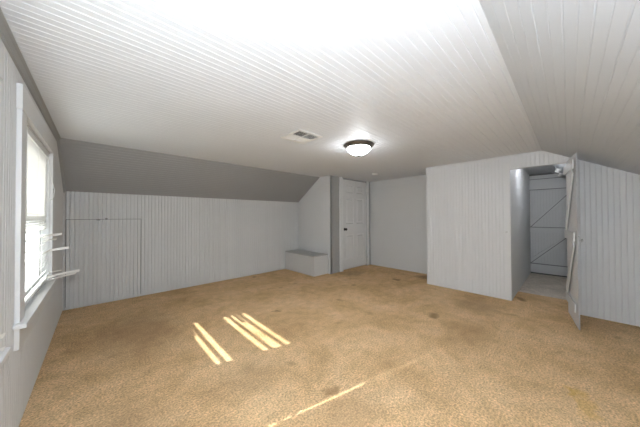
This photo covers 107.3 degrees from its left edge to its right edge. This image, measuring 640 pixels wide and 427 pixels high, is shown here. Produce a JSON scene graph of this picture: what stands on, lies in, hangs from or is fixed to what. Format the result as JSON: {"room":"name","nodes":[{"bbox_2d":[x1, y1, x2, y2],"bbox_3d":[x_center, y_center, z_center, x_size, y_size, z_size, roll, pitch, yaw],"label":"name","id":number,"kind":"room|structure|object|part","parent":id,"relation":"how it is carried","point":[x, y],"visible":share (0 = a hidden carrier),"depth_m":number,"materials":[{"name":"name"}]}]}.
{"room":"attic room","nodes":[
{"label":"attic room","id":0,"kind":"room"},
{"bbox_2d":[0,38,62,426],"bbox_3d":[-1.630,0.214,1.139,0.120,2.193,5.599,0,-1,-43],"label":"wall","id":1,"kind":"structure","parent":0,"point":[19,373],"depth_m":1.32,"materials":[{"name":"white paint"}]},
{"bbox_2d":[0,44,11,367],"bbox_3d":[-0.981,0.002,0.491,0.171,1.535,1.570,0,-1,-43],"label":"window","id":2,"kind":"structure","parent":1,"relation":"in","point":[3,355],"depth_m":1.06,"materials":[{"name":"white paint"}]},
{"bbox_3d":[-1.417,0.006,1.017,0.020,1.235,0.125,0,-1,-43],"label":"casing","id":3,"kind":"part","parent":2,"relation":"part of","materials":[{"name":"white paint"}]},
{"bbox_3d":[-0.950,-0.692,0.530,0.024,0.145,1.506,0,-1,-43],"label":"head casing","id":4,"kind":"part","parent":2,"relation":"part of","materials":[{"name":"white paint"}]},
{"bbox_2d":[0,333,4,369],"bbox_3d":[-0.980,0.045,0.551,0.082,1.294,1.296,0,-1,-43],"label":"blind","id":5,"kind":"object","parent":2,"relation":"attached to","point":[3,334],"visible":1,"depth_m":1.03,"materials":[{"name":"white plastic"}]},
{"bbox_3d":[-0.971,0.627,0.490,0.152,0.025,1.570,0,-1,-43],"label":"sill","id":6,"kind":"part","parent":2,"relation":"part of","materials":[{"name":"white paint"}]},
{"bbox_2d":[0,8,60,140],"bbox_3d":[-1.682,-0.858,1.314,0.034,0.044,3.697,0,-1,-43],"label":"trim","id":7,"kind":"structure","parent":1,"relation":"attached to","point":[6,35],"depth_m":1.39,"materials":[{"name":"grey paint"}]},
{"bbox_2d":[12,83,58,350],"bbox_3d":[-2.261,0.024,1.847,0.171,1.535,1.520,0,-1,-43],"label":"window","id":8,"kind":"structure","parent":1,"relation":"in","point":[25,317],"depth_m":1.48,"materials":[{"name":"white paint"}]},
{"bbox_3d":[-1.778,0.012,1.399,0.020,1.235,0.125,0,-1,-43],"label":"casing","id":9,"kind":"part","parent":8,"relation":"part of","materials":[{"name":"white paint"}]},
{"bbox_3d":[-2.286,0.320,1.819,0.030,0.630,1.160,0,-1,-43],"label":"sash","id":10,"kind":"part","parent":8,"relation":"part of","materials":[{"name":"white paint"}]},
{"bbox_3d":[-2.252,0.649,1.845,0.152,0.025,1.520,0,-1,-43],"label":"sill","id":11,"kind":"part","parent":8,"relation":"part of","materials":[{"name":"white paint"}]},
{"bbox_3d":[-2.231,-0.671,1.886,0.024,0.145,1.456,0,-1,-43],"label":"head casing","id":12,"kind":"part","parent":8,"relation":"part of","materials":[{"name":"white paint"}]},
{"bbox_3d":[-2.280,0.019,1.829,0.118,1.234,1.189,0,-1,-43],"label":"frame","id":13,"kind":"part","parent":8,"relation":"part of","materials":[{"name":"white paint"}]},
{"bbox_3d":[-2.680,0.027,2.355,0.020,1.235,0.125,0,-1,-43],"label":"casing","id":14,"kind":"part","parent":8,"relation":"part of","materials":[{"name":"white paint"}]},
{"bbox_2d":[25,127,79,305],"bbox_3d":[-2.178,0.024,1.938,0.244,1.207,1.178,0,-1,-43],"label":"blind","id":15,"kind":"object","parent":8,"relation":"attached to","point":[37,157],"visible":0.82,"depth_m":1.90,"materials":[{"name":"white plastic"}]},
{"bbox_3d":[-2.247,0.619,1.850,0.025,0.014,1.150,0,-1,-43],"label":"rail","id":16,"kind":"part","parent":15,"relation":"part of","materials":[{"name":"white plastic"}]},
{"bbox_3d":[-2.240,0.037,1.866,0.002,1.150,0.002,-1,-1,32],"label":"ladder cord","id":17,"kind":"part","parent":15,"relation":"part of","materials":[{"name":"white fabric"}]},
{"bbox_3d":[-2.538,0.042,2.183,0.002,1.150,0.002,-1,-1,32],"label":"ladder cord","id":18,"kind":"part","parent":15,"relation":"part of","materials":[{"name":"white fabric"}]},
{"bbox_3d":[-2.590,-0.326,2.271,0.008,0.412,0.100,0,-1,-24],"label":"pull cord","id":19,"kind":"part","parent":15,"relation":"part of","materials":[{"name":"white fabric"}]},
{"bbox_2d":[57,139,65,192],"bbox_3d":[-3.229,-0.568,2.941,0.022,0.568,0.800,0,-1,-43],"label":"trim","id":20,"kind":"structure","parent":1,"relation":"attached to","point":[58,141],"depth_m":2.91,"materials":[{"name":"grey paint"}]},
{"bbox_2d":[62,191,298,310],"bbox_3d":[-2.035,0.529,4.623,4.080,1.651,0.030,0,-1,-43],"label":"wall","id":21,"kind":"structure","parent":0,"point":[186,241],"depth_m":4.37,"materials":[{"name":"white wood"}]},
{"bbox_2d":[65,219,104,302],"bbox_3d":[-3.216,0.693,3.542,0.930,1.306,0.016,0,-1,-43],"label":"trim","id":22,"kind":"structure","parent":21,"relation":"attached to","point":[66,219],"depth_m":3.25,"materials":[{"name":"white wood"}]},
{"bbox_2d":[65,218,140,307],"bbox_3d":[-3.190,0.682,3.513,0.821,1.228,0.030,0,-1,-43],"label":"door","id":23,"kind":"structure","parent":21,"relation":"in","point":[107,252],"depth_m":3.48,"materials":[{"name":"grey wood"}]},
{"bbox_2d":[60,138,319,201],"bbox_3d":[-1.769,-0.579,4.343,4.110,0.578,0.834,0,-1,-43],"label":"ceiling","id":24,"kind":"structure","parent":0,"point":[89,167],"depth_m":3.69,"materials":[{"name":"grey paint"}]},
{"bbox_2d":[0,0,550,181],"bbox_3d":[0.966,-0.886,3.814,7.358,0.050,3.697,0,-1,-43],"label":"ceiling","id":25,"kind":"structure","parent":0,"point":[429,83],"depth_m":1.56,"materials":[{"name":"white wood"}]},
{"bbox_2d":[280,129,322,143],"bbox_3d":[-0.210,-0.865,2.666,0.345,0.009,0.345,0,-1,-43],"label":"ceiling vent","id":26,"kind":"object","parent":25,"relation":"in","point":[299,136],"visible":1,"depth_m":2.65,"materials":[{"name":"white metal"}]},
{"bbox_2d":[344,140,373,156],"bbox_3d":[0.488,-0.793,2.970,0.380,0.150,0.380,0,-1,-43],"label":"ceiling light","id":27,"kind":"object","parent":25,"relation":"attached to","point":[357,147],"visible":1,"depth_m":2.87,"materials":[{"name":"white glass"}]},
{"bbox_3d":[0.488,-0.785,2.970,0.284,0.094,0.284,0,-1,-43],"label":"lamp shade","id":28,"kind":"part","parent":27,"relation":"part of","materials":[{"name":"white glass"}]},
{"bbox_2d":[298,176,331,273],"bbox_3d":[-0.148,0.262,5.607,0.030,2.193,1.136,0,-1,-43],"label":"wall","id":29,"kind":"structure","parent":0,"point":[313,208],"depth_m":5.52,"materials":[{"name":"grey paint"}]},
{"bbox_2d":[329,176,330,273],"bbox_3d":[0.218,0.246,5.192,0.006,2.170,0.030,0,-1,-43],"label":"trim","id":30,"kind":"structure","parent":29,"relation":"attached to","point":[329,176],"depth_m":5.20,"materials":[{"name":"white wood"}]},
{"bbox_2d":[330,175,369,273],"bbox_3d":[0.743,0.260,5.736,1.503,2.193,0.100,0,-1,-43],"label":"door frame","id":31,"kind":"structure","parent":29,"relation":"in","point":[335,242],"depth_m":5.30,"materials":[{"name":"grey paint"}]},
{"bbox_2d":[339,177,369,271],"bbox_3d":[0.863,0.250,5.773,1.145,2.171,0.121,0,-1,-43],"label":"door","id":32,"kind":"structure","parent":31,"relation":"attached to","point":[352,194],"depth_m":5.75,"materials":[{"name":"white paint"}]},
{"bbox_3d":[0.490,0.247,5.410,0.105,2.171,0.027,0,-1,-43],"label":"casing","id":33,"kind":"part","parent":32,"relation":"part of","materials":[{"name":"white paint"}]},
{"bbox_3d":[1.252,0.253,6.130,0.090,2.171,0.027,0,-1,-43],"label":"casing","id":34,"kind":"part","parent":32,"relation":"part of","materials":[{"name":"white paint"}]},
{"bbox_2d":[19,264,639,426],"bbox_3d":[1.114,1.330,3.705,7.688,0.041,5.689,0,-1,-43],"label":"floor","id":35,"kind":"structure","parent":0,"point":[370,345],"depth_m":2.09,"materials":[{"name":"beige carpet"}]},
{"bbox_2d":[285,249,327,276],"bbox_3d":[-0.335,1.123,5.472,0.415,0.430,1.054,0,-1,-43],"label":"box","id":36,"kind":"object","parent":35,"relation":"on","point":[310,263],"visible":1,"depth_m":5.21,"materials":[{"name":"grey paint"}]},
{"bbox_3d":[-0.336,0.917,5.474,0.415,0.018,1.054,0,-1,-43],"label":"box lid","id":37,"kind":"part","parent":36,"relation":"part of","materials":[{"name":"grey paint"}]},
{"bbox_2d":[370,175,426,273],"bbox_3d":[1.942,0.254,5.582,0.030,2.193,1.970,0,-1,-43],"label":"wall","id":38,"kind":"structure","parent":0,"point":[395,242],"depth_m":5.63,"materials":[{"name":"grey paint"}]},
{"bbox_2d":[511,169,530,297],"bbox_3d":[3.778,0.230,4.414,2.393,2.197,0.030,0,-1,-43],"label":"wall","id":39,"kind":"structure","parent":0,"point":[520,201],"depth_m":4.20,"materials":[{"name":"white paint"}]},
{"bbox_2d":[428,151,639,326],"bbox_3d":[2.958,0.224,3.473,0.090,2.193,2.693,0,-1,-43],"label":"wall","id":40,"kind":"structure","parent":0,"point":[467,200],"depth_m":3.55,"materials":[{"name":"white wood"}]},
{"bbox_2d":[426,168,428,283],"bbox_3d":[2.010,0.230,4.409,0.005,2.170,0.030,0,-1,-43],"label":"trim","id":41,"kind":"structure","parent":40,"relation":"attached to","point":[426,168],"depth_m":4.41,"materials":[{"name":"white wood"}]},
{"bbox_2d":[505,167,510,300],"bbox_3d":[2.830,0.303,3.537,0.008,1.998,0.051,0,-1,-43],"label":"trim","id":42,"kind":"structure","parent":40,"relation":"attached to","point":[507,169],"depth_m":3.53,"materials":[{"name":"white wood"}]},
{"bbox_2d":[563,152,582,329],"bbox_3d":[3.051,0.303,2.831,0.078,1.958,0.656,-1,-1,39],"label":"door","id":43,"kind":"structure","parent":40,"relation":"in","point":[571,231],"depth_m":2.75,"materials":[{"name":"wood"}]},
{"bbox_3d":[3.035,-0.557,2.878,0.014,0.100,0.585,-1,-1,39],"label":"rail","id":44,"kind":"part","parent":43,"relation":"part of","materials":[{"name":"white wood"}]},
{"bbox_3d":[3.039,0.265,2.868,0.014,0.095,0.585,-1,-1,39],"label":"rail","id":45,"kind":"part","parent":43,"relation":"part of","materials":[{"name":"white wood"}]},
{"bbox_3d":[3.042,1.063,2.858,0.014,0.100,0.585,-1,-1,39],"label":"rail","id":46,"kind":"part","parent":43,"relation":"part of","materials":[{"name":"white wood"}]},
{"bbox_2d":[529,173,566,276],"bbox_3d":[4.905,0.220,4.985,0.029,2.223,0.766,0,-1,-43],"label":"wall","id":47,"kind":"structure","parent":0,"point":[541,173],"depth_m":5.09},
{"bbox_2d":[529,174,567,275],"bbox_3d":[4.873,0.226,4.955,0.054,2.110,0.686,0,-1,-43],"label":"door","id":48,"kind":"structure","parent":47,"relation":"in","point":[548,204],"depth_m":4.99,"materials":[{"name":"white wood"}]},
{"bbox_3d":[4.869,0.353,4.946,0.034,0.095,0.682,0,-1,-43],"label":"rail","id":49,"kind":"part","parent":48,"relation":"part of","materials":[{"name":"grey wood"}]},
{"bbox_3d":[4.865,-0.629,4.958,0.034,0.220,0.682,0,-1,-43],"label":"rail","id":50,"kind":"part","parent":48,"relation":"part of","materials":[{"name":"white wood"}]},
{"bbox_3d":[4.872,1.171,4.936,0.034,0.160,0.682,0,-1,-43],"label":"rail","id":51,"kind":"part","parent":48,"relation":"part of","materials":[{"name":"grey wood"}]},
{"bbox_2d":[549,164,565,176],"bbox_3d":[4.159,-0.764,3.974,2.453,0.267,0.453,0,-1,-43],"label":"ceiling","id":52,"kind":"structure","parent":0,"point":[559,166],"depth_m":4.21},
{"bbox_2d":[479,0,639,174],"bbox_3d":[1.726,-0.599,1.199,4.874,0.646,1.142,0,-1,-43],"label":"ceiling","id":53,"kind":"structure","parent":0,"point":[573,66],"depth_m":1.23,"materials":[{"name":"white wood"}]},
{"label":"outside","id":54,"kind":"structure","parent":0,"visible":0},
{"bbox_2d":[25,244,29,284],"bbox_3d":[0.018,4.370,-0.053,120.000,0.200,120.000,0,-1,-43],"label":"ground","id":55,"kind":"structure","parent":54,"point":[27,246],"depth_m":22.86,"materials":[{"name":"white"}]}
]}

